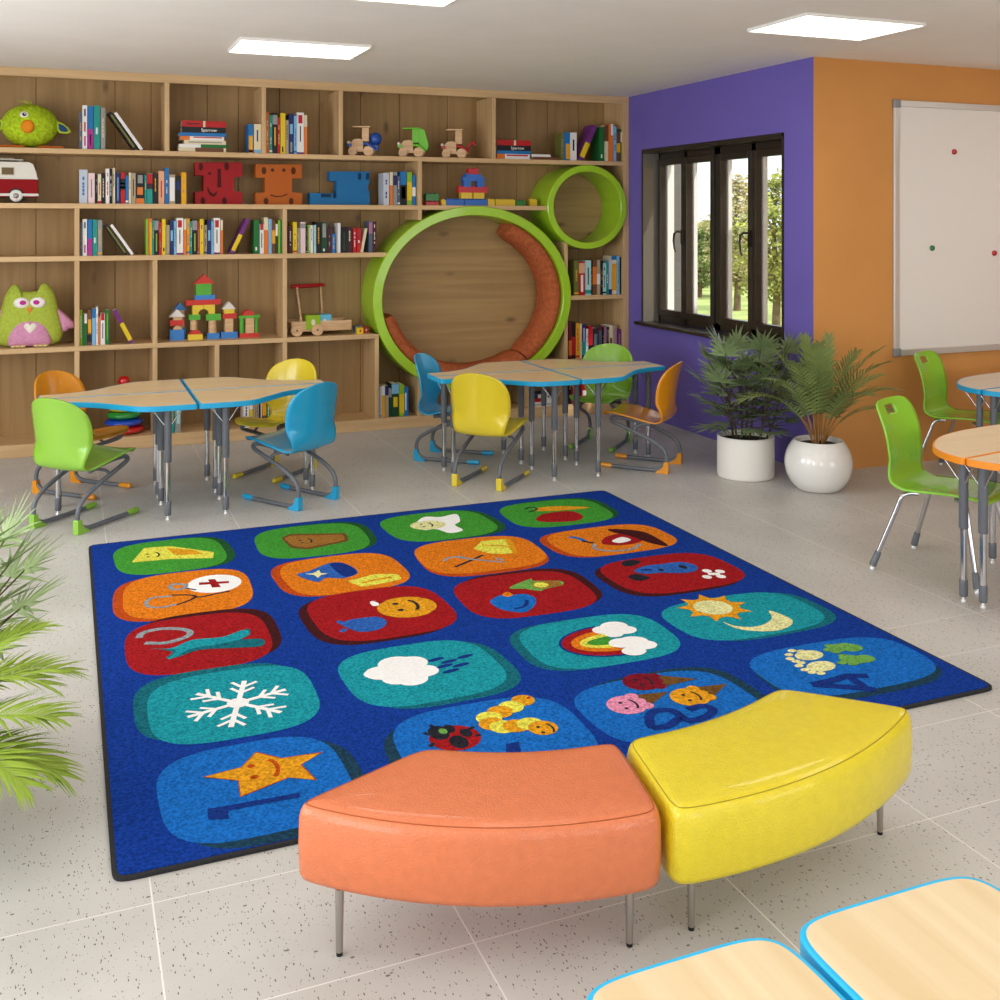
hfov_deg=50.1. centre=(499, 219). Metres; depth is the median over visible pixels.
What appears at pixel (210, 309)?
building block
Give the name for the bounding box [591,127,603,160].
book
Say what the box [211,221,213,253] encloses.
book
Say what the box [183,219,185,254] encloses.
book
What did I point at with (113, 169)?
book
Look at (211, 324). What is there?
building block
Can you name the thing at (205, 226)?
book
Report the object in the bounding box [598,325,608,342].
book
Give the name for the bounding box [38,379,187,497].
table
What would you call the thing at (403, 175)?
book
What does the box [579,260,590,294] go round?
book
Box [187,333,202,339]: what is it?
building block
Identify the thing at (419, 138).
toy truck
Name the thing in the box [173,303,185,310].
building block
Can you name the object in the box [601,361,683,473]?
chair
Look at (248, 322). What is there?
building block
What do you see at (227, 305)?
building block
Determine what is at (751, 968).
student desk
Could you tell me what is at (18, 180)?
van
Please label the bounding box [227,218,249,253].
book
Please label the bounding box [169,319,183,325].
building block
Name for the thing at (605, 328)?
book
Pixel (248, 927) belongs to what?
floor
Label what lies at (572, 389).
book
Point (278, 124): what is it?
book
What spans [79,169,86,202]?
book
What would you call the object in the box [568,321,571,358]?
book
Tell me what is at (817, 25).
recessed light
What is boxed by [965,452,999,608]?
table
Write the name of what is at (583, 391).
book
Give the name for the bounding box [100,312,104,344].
book
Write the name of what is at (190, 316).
building block
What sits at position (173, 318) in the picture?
building block
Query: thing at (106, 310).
book
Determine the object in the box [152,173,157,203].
book
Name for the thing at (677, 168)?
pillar
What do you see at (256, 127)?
book
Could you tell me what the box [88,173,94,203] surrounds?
book
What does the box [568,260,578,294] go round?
book
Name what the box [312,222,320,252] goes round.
book
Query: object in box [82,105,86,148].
book
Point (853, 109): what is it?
wall
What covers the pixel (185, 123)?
book
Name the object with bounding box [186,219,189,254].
book
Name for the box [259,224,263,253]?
book
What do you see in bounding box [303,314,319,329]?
cube
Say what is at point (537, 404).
book
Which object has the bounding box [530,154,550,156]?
book
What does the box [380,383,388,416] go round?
book
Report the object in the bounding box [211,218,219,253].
book
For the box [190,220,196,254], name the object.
book
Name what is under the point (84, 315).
book
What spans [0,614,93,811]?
palm
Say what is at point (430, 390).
chair
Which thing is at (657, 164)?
window
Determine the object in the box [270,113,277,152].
book
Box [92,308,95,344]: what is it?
book
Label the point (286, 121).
book
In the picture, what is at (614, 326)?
book
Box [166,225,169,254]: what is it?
book
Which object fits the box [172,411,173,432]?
book
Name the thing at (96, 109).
book
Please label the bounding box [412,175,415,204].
book
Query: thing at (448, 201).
brick
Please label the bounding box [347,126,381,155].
toy truck
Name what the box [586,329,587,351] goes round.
book
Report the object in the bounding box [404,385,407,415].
book
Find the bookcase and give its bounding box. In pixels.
[0,66,628,458]
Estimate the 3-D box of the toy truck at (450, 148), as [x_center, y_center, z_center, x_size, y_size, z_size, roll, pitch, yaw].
[-0.348,-0.641,9.022,0.302,0.244,0.147,0,0,0]
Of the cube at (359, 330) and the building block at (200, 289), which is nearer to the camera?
the building block at (200, 289)
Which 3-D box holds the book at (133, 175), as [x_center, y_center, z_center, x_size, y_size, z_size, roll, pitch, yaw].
[-2.762,-0.236,8.042,0.031,0.229,0.146,0,0,-22]
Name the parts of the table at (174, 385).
leg, leg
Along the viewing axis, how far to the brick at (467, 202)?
9.06 m
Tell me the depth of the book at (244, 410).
8.29 m
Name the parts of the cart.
handle post, handle post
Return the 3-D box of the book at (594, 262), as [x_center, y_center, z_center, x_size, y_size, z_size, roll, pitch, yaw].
[0.806,0.506,9.505,0.039,0.308,0.158,0,0,-22]
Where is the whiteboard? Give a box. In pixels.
[892,99,999,356]
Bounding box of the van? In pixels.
[0,158,38,202]
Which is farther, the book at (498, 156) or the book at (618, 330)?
the book at (618, 330)
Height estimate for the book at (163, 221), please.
0.270 m
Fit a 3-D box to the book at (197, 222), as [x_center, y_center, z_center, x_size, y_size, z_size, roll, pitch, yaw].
[-2.328,0.139,8.223,0.014,0.248,0.150,0,0,-22]
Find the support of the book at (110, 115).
on the bookcase
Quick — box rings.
[104,376,144,434]
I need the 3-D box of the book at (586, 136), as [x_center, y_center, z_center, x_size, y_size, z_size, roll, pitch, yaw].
[0.741,-0.679,9.473,0.179,0.320,0.171,0,0,-22]
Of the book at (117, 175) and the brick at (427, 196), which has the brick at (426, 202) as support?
the brick at (427, 196)
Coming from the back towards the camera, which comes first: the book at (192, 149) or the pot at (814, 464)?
the book at (192, 149)
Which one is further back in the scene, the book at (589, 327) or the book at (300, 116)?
the book at (589, 327)
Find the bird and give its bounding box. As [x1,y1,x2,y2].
[0,101,70,148]
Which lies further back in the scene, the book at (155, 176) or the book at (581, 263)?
the book at (581, 263)
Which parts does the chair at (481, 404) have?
frame, frame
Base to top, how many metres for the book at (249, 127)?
0.226 m
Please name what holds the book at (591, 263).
on the bookcase
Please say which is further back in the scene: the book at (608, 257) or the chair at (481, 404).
the book at (608, 257)
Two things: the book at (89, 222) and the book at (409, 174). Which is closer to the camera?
the book at (89, 222)
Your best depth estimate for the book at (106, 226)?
7.92 m
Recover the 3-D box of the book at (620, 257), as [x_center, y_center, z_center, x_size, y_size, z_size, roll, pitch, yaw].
[1.053,0.495,9.614,0.045,0.330,0.179,0,0,-22]
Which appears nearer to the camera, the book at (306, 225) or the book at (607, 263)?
the book at (306, 225)
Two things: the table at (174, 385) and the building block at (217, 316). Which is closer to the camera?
the table at (174, 385)
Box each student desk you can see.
[586,938,845,999]
[800,877,999,999]
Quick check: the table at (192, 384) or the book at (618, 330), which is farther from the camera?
the book at (618, 330)
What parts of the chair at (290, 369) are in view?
frame, frame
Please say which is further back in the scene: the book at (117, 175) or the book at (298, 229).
the book at (298, 229)
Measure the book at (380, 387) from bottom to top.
0.251 m
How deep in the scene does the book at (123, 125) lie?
7.97 m
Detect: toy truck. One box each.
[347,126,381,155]
[397,128,428,156]
[441,129,475,157]
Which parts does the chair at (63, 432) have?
frame, frame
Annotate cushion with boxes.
[383,313,525,371]
[496,224,560,359]
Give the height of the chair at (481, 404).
0.737 m
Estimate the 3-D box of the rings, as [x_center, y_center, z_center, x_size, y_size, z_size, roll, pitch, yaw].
[-2.845,1.393,8.089,0.299,0.430,0.299,0,0,39]
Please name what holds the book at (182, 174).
on the bookcase
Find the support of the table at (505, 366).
on the floor
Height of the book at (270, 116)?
0.301 m
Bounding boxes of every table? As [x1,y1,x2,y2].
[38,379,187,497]
[55,391,197,520]
[181,377,323,492]
[190,383,317,514]
[427,361,546,470]
[434,370,580,480]
[522,359,653,459]
[551,364,664,476]
[932,424,999,602]
[957,372,999,478]
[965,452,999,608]
[981,388,999,424]
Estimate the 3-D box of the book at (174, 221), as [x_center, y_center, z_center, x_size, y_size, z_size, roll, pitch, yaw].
[-2.491,0.135,8.166,0.016,0.255,0.178,0,0,-22]
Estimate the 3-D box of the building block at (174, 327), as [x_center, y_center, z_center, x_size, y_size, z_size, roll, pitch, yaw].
[-2.480,0.823,8.208,0.066,0.030,0.075,0,0,-22]
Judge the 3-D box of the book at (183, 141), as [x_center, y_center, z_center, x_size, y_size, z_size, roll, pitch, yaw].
[-2.289,-0.593,8.256,0.311,0.029,0.201,0,0,-22]
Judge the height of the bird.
0.353 m
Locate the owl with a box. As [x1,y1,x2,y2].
[0,283,73,347]
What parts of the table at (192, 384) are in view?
leg, leg, leg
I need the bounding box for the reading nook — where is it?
[361,206,570,388]
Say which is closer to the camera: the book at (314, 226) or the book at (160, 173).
the book at (160, 173)
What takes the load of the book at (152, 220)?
on the bookcase
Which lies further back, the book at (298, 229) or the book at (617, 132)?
the book at (617, 132)
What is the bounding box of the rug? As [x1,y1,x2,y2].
[89,490,991,881]
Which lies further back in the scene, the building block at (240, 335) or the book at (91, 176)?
the building block at (240, 335)
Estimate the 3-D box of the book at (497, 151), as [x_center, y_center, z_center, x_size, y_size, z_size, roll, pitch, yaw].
[0.081,-0.578,9.227,0.315,0.027,0.200,0,0,-22]
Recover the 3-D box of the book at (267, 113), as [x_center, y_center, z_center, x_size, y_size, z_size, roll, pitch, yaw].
[-1.846,-0.681,8.424,0.026,0.324,0.154,0,0,-22]
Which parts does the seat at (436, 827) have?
leg, leg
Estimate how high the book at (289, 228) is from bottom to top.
0.216 m
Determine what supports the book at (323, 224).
on the bookcase
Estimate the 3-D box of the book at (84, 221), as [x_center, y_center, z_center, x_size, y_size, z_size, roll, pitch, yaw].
[-3.074,0.128,7.910,0.029,0.270,0.148,0,0,-22]
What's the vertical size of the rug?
0.014 m
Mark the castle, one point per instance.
(466, 191)
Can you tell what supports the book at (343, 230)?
on the bookcase
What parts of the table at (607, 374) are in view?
leg, leg, leg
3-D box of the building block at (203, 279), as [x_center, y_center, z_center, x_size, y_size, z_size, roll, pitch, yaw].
[-2.296,0.457,8.283,0.161,0.074,0.075,0,0,-22]
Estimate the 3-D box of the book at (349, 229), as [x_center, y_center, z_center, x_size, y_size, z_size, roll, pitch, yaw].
[-1.240,0.160,8.674,0.043,0.207,0.161,0,0,-22]
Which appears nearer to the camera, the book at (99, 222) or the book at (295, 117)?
the book at (99, 222)
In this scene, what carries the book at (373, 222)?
on the bookcase
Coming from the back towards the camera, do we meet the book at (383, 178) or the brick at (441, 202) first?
the brick at (441, 202)
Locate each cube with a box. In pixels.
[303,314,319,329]
[319,313,331,320]
[353,325,360,332]
[356,327,362,333]
[362,326,368,332]
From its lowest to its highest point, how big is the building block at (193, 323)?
0.078 m
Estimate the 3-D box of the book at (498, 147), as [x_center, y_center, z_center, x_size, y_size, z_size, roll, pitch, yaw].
[0.082,-0.614,9.223,0.315,0.044,0.202,0,0,-22]
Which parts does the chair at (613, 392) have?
frame, frame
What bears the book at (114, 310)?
on the bookcase
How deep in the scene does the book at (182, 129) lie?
8.17 m
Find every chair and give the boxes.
[29,398,138,535]
[32,370,131,499]
[232,358,316,482]
[242,382,339,511]
[413,353,493,464]
[451,373,529,491]
[568,343,632,452]
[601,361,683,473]
[869,395,999,594]
[914,350,999,464]
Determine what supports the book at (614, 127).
on the bookcase
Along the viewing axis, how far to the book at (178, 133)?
8.17 m
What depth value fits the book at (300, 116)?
8.44 m
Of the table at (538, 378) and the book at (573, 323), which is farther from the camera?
the book at (573, 323)
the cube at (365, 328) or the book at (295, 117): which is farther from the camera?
the cube at (365, 328)
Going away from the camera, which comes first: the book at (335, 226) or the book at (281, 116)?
the book at (281, 116)
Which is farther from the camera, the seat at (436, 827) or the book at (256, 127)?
the book at (256, 127)
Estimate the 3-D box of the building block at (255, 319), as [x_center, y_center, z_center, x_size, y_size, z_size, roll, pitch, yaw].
[-1.920,0.828,8.420,0.030,0.117,0.030,0,0,-22]
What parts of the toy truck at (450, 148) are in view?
digger arm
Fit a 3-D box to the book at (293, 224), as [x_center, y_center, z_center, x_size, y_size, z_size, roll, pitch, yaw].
[-1.648,0.139,8.505,0.032,0.247,0.175,0,0,-22]
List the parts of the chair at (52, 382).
frame, frame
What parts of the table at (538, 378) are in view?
leg, leg, leg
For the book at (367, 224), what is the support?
on the bookcase
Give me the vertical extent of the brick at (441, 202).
0.055 m
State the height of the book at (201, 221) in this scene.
0.271 m
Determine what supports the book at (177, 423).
on the bookcase
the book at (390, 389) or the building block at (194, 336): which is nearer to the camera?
the building block at (194, 336)
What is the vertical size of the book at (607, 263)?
0.288 m
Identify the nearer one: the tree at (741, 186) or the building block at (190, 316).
the building block at (190, 316)
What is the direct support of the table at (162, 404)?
on the floor
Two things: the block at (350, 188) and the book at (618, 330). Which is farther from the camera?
the book at (618, 330)
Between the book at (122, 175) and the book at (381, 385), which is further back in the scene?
the book at (381, 385)
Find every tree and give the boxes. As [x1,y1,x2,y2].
[698,172,777,310]
[698,219,771,274]
[698,227,732,296]
[732,167,780,325]
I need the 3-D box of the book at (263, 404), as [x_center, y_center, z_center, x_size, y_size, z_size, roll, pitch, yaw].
[-1.870,1.470,8.420,0.030,0.275,0.165,0,0,-22]
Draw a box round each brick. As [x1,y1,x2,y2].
[423,193,438,200]
[423,201,438,204]
[439,199,445,204]
[445,199,463,205]
[463,199,486,205]
[486,199,494,205]
[494,199,514,205]
[515,200,525,205]
[527,199,536,205]
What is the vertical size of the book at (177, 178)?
0.212 m
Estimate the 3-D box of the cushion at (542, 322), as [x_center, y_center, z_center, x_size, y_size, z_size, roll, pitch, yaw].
[0.246,0.620,9.327,0.497,1.174,0.308,0,0,-22]
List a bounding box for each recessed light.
[227,37,371,59]
[359,0,455,6]
[747,12,925,40]
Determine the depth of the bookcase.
8.56 m
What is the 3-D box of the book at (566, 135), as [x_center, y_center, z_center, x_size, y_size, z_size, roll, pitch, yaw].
[0.555,-0.641,9.392,0.055,0.244,0.160,0,0,-22]
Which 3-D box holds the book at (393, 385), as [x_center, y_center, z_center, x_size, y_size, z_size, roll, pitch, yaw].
[-0.887,1.474,8.820,0.059,0.268,0.174,0,0,-22]
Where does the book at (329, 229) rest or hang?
on the bookcase
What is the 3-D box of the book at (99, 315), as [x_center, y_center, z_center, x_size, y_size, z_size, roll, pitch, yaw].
[-2.983,0.818,7.952,0.013,0.206,0.146,0,0,-22]
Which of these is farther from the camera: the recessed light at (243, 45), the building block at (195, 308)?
the building block at (195, 308)
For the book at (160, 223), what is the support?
on the bookcase
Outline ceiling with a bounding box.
[0,0,999,96]
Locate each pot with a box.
[717,429,774,481]
[784,435,852,493]
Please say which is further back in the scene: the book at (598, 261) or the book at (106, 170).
the book at (598, 261)
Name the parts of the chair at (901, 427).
leg, leg, leg, leg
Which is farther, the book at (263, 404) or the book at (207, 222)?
the book at (263, 404)
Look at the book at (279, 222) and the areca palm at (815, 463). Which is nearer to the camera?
the areca palm at (815, 463)
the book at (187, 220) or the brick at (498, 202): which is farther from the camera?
the brick at (498, 202)
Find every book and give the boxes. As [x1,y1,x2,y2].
[79,112,81,148]
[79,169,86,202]
[79,308,81,345]
[80,222,81,255]
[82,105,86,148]
[82,219,86,255]
[82,312,86,344]
[87,106,92,148]
[87,220,91,255]
[87,310,91,344]
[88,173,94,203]
[92,220,96,255]
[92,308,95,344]
[93,105,99,148]
[95,174,96,203]
[95,305,97,344]
[97,174,100,203]
[97,220,101,255]
[98,315,99,344]
[100,107,104,148]
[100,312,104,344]
[101,173,104,203]
[103,224,126,254]
[105,169,108,203]
[105,308,108,344]
[107,111,136,149]
[109,169,111,203]
[109,224,133,254]
[112,168,114,203]
[112,308,133,342]
[114,112,142,149]
[115,173,119,203]
[120,173,124,203]
[125,176,127,203]
[128,173,130,203]
[131,173,135,203]
[136,174,143,203]
[144,175,146,203]
[145,173,152,203]
[145,219,147,254]
[148,219,151,254]
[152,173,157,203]
[152,220,153,254]
[154,220,158,254]
[157,171,163,203]
[159,222,161,254]
[160,219,165,254]
[163,168,168,203]
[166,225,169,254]
[168,220,173,254]
[169,174,174,203]
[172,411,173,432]
[174,221,175,254]
[174,411,180,432]
[175,176,180,203]
[175,218,182,254]
[176,132,225,137]
[176,144,226,148]
[176,147,225,151]
[178,136,223,141]
[179,120,225,127]
[179,126,225,133]
[179,172,185,203]
[182,140,225,144]
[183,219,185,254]
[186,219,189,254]
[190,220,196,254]
[190,221,191,254]
[197,219,203,253]
[197,222,198,253]
[204,225,206,253]
[205,220,210,253]
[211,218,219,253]
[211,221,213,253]
[220,220,222,253]
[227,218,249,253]
[240,406,248,427]
[245,124,252,152]
[249,405,252,416]
[251,220,258,253]
[253,124,260,152]
[253,405,255,416]
[256,404,258,417]
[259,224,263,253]
[259,403,261,417]
[261,218,267,253]
[262,402,265,417]
[266,112,268,152]
[266,402,269,417]
[268,219,271,253]
[269,115,271,152]
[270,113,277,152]
[272,220,274,253]
[275,220,281,253]
[275,224,277,253]
[277,113,284,153]
[277,118,279,153]
[285,114,293,153]
[285,120,288,153]
[287,226,291,252]
[289,222,296,252]
[294,112,303,153]
[294,116,296,153]
[297,222,305,252]
[297,228,299,252]
[304,115,306,153]
[305,226,307,252]
[306,225,309,252]
[310,225,312,252]
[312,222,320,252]
[313,225,315,252]
[321,222,326,252]
[327,227,331,252]
[331,223,339,252]
[332,234,335,252]
[340,227,346,252]
[347,227,351,252]
[352,228,355,252]
[356,228,360,252]
[360,228,366,252]
[364,221,371,252]
[372,221,375,251]
[378,173,388,204]
[379,384,384,417]
[379,386,381,417]
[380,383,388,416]
[386,381,398,416]
[387,172,392,204]
[389,388,391,416]
[393,172,396,204]
[397,171,406,204]
[397,176,399,204]
[397,382,403,416]
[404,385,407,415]
[407,172,411,204]
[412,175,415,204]
[496,140,530,145]
[496,145,530,150]
[496,150,530,153]
[496,154,529,158]
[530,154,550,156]
[530,157,559,159]
[535,391,550,397]
[535,397,550,401]
[535,401,550,406]
[554,133,563,159]
[564,132,569,159]
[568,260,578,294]
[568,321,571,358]
[568,385,570,403]
[570,132,576,159]
[570,321,575,358]
[571,385,573,403]
[576,323,579,358]
[577,125,596,160]
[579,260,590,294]
[579,261,584,294]
[580,323,585,357]
[580,324,581,357]
[581,384,585,402]
[585,259,596,294]
[586,325,592,349]
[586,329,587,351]
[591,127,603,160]
[591,263,591,294]
[592,259,599,294]
[593,325,601,344]
[593,327,598,346]
[595,325,603,343]
[596,125,607,160]
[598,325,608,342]
[599,325,606,343]
[600,124,612,160]
[600,259,611,293]
[600,260,602,294]
[600,324,612,342]
[603,255,616,293]
[603,262,608,293]
[603,263,605,294]
[608,324,616,343]
[610,255,619,293]
[613,126,615,160]
[616,129,621,161]
[616,131,619,160]
[617,329,620,344]
[620,257,620,293]
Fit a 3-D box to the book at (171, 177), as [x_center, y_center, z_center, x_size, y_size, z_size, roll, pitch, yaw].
[-2.509,-0.232,8.155,0.043,0.223,0.169,0,0,-22]
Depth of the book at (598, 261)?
9.44 m
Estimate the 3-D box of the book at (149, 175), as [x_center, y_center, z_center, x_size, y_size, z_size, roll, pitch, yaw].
[-2.657,-0.237,8.092,0.039,0.231,0.171,0,0,-22]
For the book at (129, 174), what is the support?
on the bookcase
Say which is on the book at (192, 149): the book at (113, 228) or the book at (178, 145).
the book at (178, 145)
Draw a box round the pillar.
[674,165,680,310]
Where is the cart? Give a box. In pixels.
[287,283,351,336]
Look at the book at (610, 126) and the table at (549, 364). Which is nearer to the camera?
the table at (549, 364)
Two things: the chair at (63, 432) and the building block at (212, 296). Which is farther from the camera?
the building block at (212, 296)
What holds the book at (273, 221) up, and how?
on the bookcase
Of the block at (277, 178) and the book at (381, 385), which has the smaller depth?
the block at (277, 178)
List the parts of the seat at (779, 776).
leg, leg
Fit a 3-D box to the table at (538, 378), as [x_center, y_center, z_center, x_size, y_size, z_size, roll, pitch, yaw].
[0.043,1.370,7.030,0.844,0.660,0.513,0,0,-22]
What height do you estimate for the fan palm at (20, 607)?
0.879 m
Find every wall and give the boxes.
[629,57,812,462]
[813,57,999,468]
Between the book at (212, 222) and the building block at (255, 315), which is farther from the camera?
the building block at (255, 315)
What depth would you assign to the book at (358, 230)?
8.63 m
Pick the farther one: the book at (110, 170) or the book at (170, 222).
the book at (170, 222)
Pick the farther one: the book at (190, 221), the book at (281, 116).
the book at (281, 116)
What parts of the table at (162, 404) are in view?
leg, leg, leg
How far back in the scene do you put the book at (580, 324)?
9.37 m
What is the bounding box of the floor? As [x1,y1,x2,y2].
[0,413,999,999]
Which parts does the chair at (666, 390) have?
frame, frame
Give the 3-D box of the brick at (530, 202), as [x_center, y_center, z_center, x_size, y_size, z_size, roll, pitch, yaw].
[0.279,-0.152,9.290,0.067,0.063,0.066,0,0,-22]
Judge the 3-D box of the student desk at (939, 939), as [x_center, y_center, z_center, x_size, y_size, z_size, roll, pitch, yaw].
[0.682,1.370,1.414,0.450,0.660,0.505,0,0,-22]
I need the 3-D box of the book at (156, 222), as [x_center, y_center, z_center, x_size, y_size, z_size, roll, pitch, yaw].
[-2.614,0.130,8.113,0.030,0.267,0.162,0,0,-22]
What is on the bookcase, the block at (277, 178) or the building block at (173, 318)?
the block at (277, 178)
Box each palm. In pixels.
[0,490,67,662]
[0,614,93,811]
[683,324,805,481]
[730,329,902,493]
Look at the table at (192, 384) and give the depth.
6.84 m
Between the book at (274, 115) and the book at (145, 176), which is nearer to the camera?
the book at (145, 176)
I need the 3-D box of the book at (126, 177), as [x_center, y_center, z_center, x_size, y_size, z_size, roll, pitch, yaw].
[-2.806,-0.226,8.029,0.020,0.210,0.162,0,0,-22]
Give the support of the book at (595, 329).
on the bookcase
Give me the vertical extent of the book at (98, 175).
0.218 m
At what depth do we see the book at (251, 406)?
8.31 m
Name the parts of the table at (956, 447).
leg, leg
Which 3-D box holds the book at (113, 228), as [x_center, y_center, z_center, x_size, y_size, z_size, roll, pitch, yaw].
[-2.839,0.146,8.016,0.167,0.234,0.170,0,0,-22]
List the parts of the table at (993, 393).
leg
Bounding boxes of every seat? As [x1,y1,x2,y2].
[298,744,660,956]
[627,690,911,930]
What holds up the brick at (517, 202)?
on the bookcase
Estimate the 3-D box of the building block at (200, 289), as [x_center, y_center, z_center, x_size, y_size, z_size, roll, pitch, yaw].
[-2.300,0.536,8.281,0.114,0.089,0.075,0,0,-22]
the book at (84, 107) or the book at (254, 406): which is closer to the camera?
the book at (84, 107)
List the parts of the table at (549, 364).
leg, leg, leg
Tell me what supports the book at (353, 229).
on the bookcase
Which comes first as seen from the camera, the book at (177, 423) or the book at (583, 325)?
the book at (177, 423)
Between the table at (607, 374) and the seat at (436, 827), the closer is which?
the seat at (436, 827)
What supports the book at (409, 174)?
on the bookcase
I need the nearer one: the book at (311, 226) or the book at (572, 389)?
the book at (311, 226)
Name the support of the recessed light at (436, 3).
in the ceiling
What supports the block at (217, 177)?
on the bookcase
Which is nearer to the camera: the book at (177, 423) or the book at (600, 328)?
the book at (177, 423)
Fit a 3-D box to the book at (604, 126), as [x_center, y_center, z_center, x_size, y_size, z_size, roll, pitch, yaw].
[0.912,-0.680,9.545,0.034,0.322,0.166,0,0,-22]
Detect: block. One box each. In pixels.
[168,309,184,316]
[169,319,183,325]
[169,328,183,340]
[172,317,181,319]
[172,326,181,329]
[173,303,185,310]
[185,298,220,305]
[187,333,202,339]
[188,314,199,319]
[188,330,200,334]
[190,320,197,329]
[192,305,202,314]
[193,274,213,283]
[194,162,242,203]
[194,294,214,299]
[195,284,210,294]
[203,305,214,313]
[205,313,220,320]
[206,332,218,338]
[208,320,215,332]
[220,331,237,338]
[221,301,235,308]
[221,312,236,318]
[223,309,233,313]
[224,319,232,331]
[237,314,259,318]
[238,332,258,337]
[240,318,243,332]
[241,310,253,315]
[244,318,253,332]
[254,164,301,204]
[254,318,257,332]
[307,171,369,204]
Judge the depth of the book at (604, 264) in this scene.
9.46 m
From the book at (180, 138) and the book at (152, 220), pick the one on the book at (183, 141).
the book at (180, 138)
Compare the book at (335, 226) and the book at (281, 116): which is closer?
the book at (281, 116)
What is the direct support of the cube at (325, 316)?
in the cart
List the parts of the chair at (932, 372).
leg, leg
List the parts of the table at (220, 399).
leg, leg, leg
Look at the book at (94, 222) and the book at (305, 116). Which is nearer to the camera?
the book at (94, 222)
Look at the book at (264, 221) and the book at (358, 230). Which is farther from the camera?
the book at (358, 230)
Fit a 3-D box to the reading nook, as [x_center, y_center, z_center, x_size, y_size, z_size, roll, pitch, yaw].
[-0.274,0.658,9.124,1.772,1.550,0.384,0,0,-22]
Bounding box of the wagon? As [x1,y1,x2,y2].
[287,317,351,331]
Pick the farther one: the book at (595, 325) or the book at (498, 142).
the book at (595, 325)
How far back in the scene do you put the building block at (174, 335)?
8.17 m
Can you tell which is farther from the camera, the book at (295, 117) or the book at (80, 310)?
the book at (295, 117)
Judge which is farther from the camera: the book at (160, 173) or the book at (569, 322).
the book at (569, 322)
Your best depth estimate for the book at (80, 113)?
7.84 m
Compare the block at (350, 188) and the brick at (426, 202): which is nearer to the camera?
the block at (350, 188)
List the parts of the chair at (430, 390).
frame, frame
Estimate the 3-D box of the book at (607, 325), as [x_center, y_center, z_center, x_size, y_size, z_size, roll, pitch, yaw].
[0.953,1.075,9.570,0.036,0.278,0.174,0,0,-22]
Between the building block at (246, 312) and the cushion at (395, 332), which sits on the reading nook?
the cushion at (395, 332)
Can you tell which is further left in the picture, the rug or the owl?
the owl
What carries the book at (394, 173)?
on the bookcase
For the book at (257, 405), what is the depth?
8.31 m
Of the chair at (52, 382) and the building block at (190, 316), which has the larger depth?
the building block at (190, 316)
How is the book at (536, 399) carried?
on the book at (537, 404)
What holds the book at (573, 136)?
on the bookcase
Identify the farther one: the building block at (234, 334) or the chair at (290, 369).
the building block at (234, 334)
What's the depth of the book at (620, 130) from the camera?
9.52 m
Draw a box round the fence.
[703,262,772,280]
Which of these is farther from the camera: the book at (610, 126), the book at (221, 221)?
the book at (610, 126)
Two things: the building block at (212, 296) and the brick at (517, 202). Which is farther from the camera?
the brick at (517, 202)
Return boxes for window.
[634,132,783,349]
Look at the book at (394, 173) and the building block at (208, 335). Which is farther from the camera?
the book at (394, 173)
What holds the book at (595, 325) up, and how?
on the bookcase
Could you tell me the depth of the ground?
24.38 m
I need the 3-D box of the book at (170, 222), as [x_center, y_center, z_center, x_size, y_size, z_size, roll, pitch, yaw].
[-2.508,0.132,8.146,0.026,0.263,0.147,0,0,-22]
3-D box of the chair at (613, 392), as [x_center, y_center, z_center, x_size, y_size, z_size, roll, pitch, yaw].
[0.765,1.330,8.096,0.419,0.737,0.535,0,0,23]
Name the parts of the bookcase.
shelf, shelf, shelf, shelf, shelf, rail, shelf, round shelf, shelf, panel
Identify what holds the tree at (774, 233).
on the ground
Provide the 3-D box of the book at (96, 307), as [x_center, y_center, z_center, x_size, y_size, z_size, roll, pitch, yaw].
[-3.001,0.781,7.954,0.013,0.280,0.166,0,0,-22]
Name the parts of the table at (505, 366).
leg, leg, leg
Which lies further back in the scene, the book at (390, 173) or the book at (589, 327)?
the book at (589, 327)
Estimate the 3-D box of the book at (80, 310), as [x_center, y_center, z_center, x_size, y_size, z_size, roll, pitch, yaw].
[-3.101,0.790,7.909,0.019,0.262,0.147,0,0,-22]
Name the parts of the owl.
arm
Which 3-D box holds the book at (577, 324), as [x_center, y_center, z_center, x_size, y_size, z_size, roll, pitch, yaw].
[0.650,1.060,9.448,0.036,0.308,0.175,0,0,-22]
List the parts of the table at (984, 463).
leg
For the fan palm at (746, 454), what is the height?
1.009 m
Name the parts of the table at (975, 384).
leg, leg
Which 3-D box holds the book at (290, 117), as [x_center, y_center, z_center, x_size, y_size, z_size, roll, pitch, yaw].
[-1.673,-0.677,8.490,0.037,0.315,0.159,0,0,-22]
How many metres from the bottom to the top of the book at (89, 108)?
0.319 m
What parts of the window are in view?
sash, handle, sash, sill, sash, handle, sash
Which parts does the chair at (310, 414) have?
frame, frame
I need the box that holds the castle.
[456,168,487,198]
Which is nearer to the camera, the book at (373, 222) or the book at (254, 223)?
the book at (254, 223)
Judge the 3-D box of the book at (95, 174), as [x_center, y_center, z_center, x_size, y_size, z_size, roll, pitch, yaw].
[-3.006,-0.230,7.956,0.015,0.218,0.176,0,0,-22]
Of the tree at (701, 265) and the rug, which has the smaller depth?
the rug
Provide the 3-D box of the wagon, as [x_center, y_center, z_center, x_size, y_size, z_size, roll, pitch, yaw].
[-1.468,0.846,8.652,0.486,0.080,0.235,0,0,-22]
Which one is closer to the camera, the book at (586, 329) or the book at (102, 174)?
the book at (102, 174)
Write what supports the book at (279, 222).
on the bookcase
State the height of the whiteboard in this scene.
1.786 m
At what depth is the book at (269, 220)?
8.36 m
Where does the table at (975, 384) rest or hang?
on the floor
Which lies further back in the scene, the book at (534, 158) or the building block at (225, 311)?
the book at (534, 158)
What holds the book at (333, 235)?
on the bookcase
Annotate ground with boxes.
[698,249,780,323]
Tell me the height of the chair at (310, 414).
0.737 m

